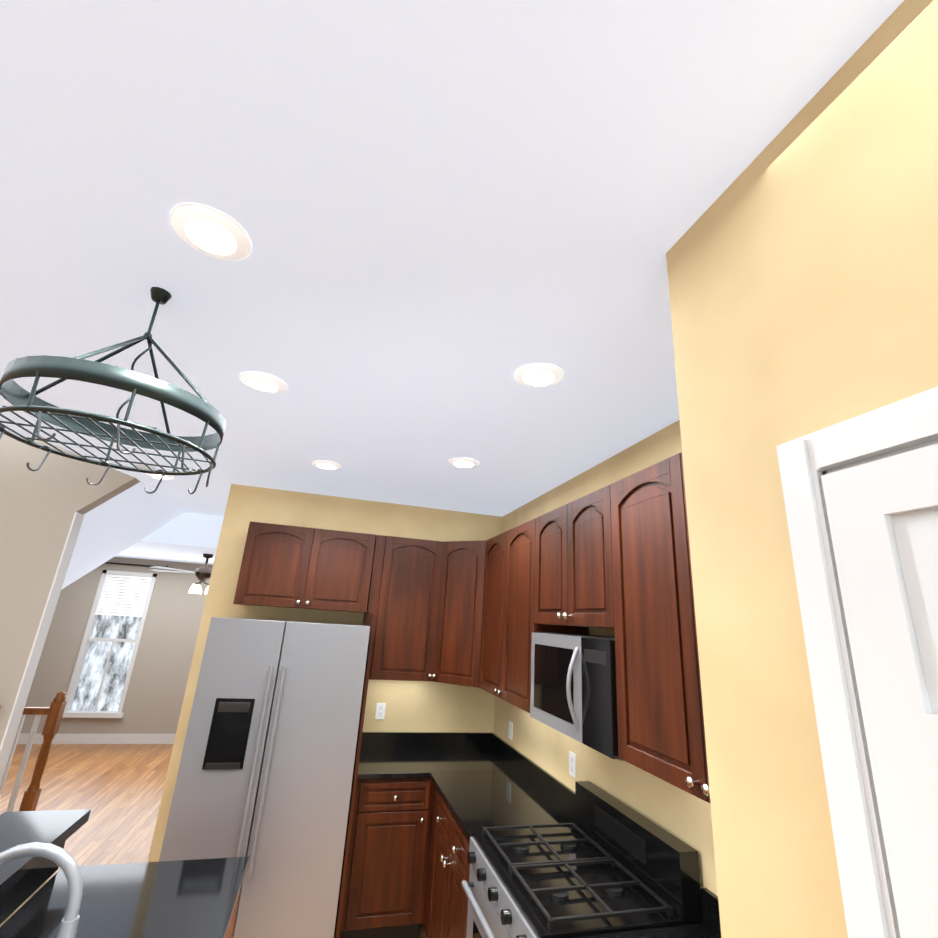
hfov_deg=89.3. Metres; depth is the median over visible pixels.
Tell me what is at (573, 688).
microwave
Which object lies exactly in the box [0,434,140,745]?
wall
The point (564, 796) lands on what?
backsplash
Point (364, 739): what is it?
backsplash
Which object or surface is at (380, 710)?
electrical outlet
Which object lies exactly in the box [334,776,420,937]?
base cabinet
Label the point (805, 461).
door frame
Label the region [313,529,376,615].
upper cabinet
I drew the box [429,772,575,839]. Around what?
countertop
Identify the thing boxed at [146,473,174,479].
recessed light
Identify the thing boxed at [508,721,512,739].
electrical outlet
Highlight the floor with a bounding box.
[0,744,426,937]
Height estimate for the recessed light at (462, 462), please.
0.012 m
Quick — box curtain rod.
[105,562,167,566]
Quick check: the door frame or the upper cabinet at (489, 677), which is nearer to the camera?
the door frame
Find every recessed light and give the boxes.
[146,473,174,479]
[170,203,250,260]
[240,371,286,392]
[312,460,340,469]
[448,457,478,467]
[514,363,562,387]
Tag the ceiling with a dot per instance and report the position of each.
(450, 216)
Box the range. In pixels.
[461,781,702,937]
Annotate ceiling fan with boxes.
[149,554,212,593]
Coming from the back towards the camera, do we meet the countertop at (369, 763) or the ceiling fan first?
the ceiling fan
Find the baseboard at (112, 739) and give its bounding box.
[17,734,175,743]
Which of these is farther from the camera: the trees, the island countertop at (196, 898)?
the trees
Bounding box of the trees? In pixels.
[71,574,149,710]
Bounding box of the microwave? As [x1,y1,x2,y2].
[530,632,623,760]
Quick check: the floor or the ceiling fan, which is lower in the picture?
the floor
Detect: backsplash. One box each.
[356,732,492,747]
[489,733,720,935]
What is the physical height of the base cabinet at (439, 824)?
0.876 m
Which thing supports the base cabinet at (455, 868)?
on the floor
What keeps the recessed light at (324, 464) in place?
in the ceiling
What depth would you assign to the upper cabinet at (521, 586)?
2.78 m
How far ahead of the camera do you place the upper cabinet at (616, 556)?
1.70 m
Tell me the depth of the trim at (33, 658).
3.41 m
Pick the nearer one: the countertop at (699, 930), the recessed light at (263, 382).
the countertop at (699, 930)
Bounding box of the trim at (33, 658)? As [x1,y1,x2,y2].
[0,512,83,783]
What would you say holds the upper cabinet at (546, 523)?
attached to the wall at (682, 815)
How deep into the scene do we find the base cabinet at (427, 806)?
2.93 m
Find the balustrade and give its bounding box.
[0,691,66,811]
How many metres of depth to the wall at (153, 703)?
6.72 m
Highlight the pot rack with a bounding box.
[0,287,225,493]
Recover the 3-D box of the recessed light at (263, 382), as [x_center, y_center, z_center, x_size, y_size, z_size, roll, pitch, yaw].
[-0.898,-0.372,2.074,0.194,0.012,0.194,8,-18,-14]
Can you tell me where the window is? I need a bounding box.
[62,570,156,717]
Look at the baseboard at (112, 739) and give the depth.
6.38 m
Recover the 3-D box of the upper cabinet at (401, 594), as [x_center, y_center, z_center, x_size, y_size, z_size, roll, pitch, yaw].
[-0.506,1.087,3.750,0.553,1.040,0.380,8,-18,-14]
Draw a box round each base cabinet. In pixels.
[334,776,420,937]
[409,776,436,937]
[427,784,444,937]
[437,804,469,937]
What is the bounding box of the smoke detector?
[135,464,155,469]
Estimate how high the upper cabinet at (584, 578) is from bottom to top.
0.590 m
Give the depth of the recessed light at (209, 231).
1.24 m
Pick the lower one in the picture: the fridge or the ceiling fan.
the fridge
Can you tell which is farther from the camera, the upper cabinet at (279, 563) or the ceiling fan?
the ceiling fan
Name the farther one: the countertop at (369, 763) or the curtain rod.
the curtain rod
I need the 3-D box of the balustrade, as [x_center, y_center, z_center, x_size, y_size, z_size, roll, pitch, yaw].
[-4.079,2.340,3.771,1.243,1.080,0.090,8,-18,-14]
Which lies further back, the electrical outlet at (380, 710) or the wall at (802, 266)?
the electrical outlet at (380, 710)
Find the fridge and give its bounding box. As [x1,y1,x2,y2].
[159,617,369,937]
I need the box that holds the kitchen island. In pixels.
[228,874,244,937]
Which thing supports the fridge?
on the floor
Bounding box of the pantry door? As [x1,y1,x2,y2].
[821,443,937,937]
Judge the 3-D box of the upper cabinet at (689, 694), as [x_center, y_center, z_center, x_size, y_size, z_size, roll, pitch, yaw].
[0.908,0.405,1.341,0.335,1.040,0.500,8,-18,-14]
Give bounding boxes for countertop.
[0,809,90,926]
[0,857,248,937]
[353,748,516,779]
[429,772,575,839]
[573,923,720,937]
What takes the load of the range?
on the floor
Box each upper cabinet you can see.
[233,521,324,608]
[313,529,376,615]
[364,535,436,683]
[425,541,480,686]
[473,530,508,698]
[501,518,588,712]
[537,509,556,627]
[557,485,612,631]
[609,461,684,790]
[661,452,710,803]
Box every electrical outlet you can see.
[375,703,385,718]
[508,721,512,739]
[569,751,575,777]
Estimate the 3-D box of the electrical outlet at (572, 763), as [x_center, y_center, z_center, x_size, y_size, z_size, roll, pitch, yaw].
[0.575,1.641,2.640,0.008,0.114,0.070,8,-18,-14]
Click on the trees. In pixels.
(97, 654)
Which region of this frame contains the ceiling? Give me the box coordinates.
[0,0,903,589]
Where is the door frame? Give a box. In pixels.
[776,387,937,937]
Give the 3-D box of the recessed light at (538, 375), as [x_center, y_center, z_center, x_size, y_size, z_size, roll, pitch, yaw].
[0.274,-0.362,1.872,0.194,0.012,0.194,8,-18,-14]
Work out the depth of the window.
6.81 m
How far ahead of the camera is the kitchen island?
1.71 m
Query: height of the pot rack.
0.600 m
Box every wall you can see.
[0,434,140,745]
[20,557,212,733]
[148,484,501,861]
[494,420,717,922]
[666,0,937,937]
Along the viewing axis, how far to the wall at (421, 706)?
3.80 m
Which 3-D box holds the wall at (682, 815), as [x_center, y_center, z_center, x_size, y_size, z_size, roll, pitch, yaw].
[0.725,1.330,2.491,0.120,2.800,3.250,8,-18,-14]

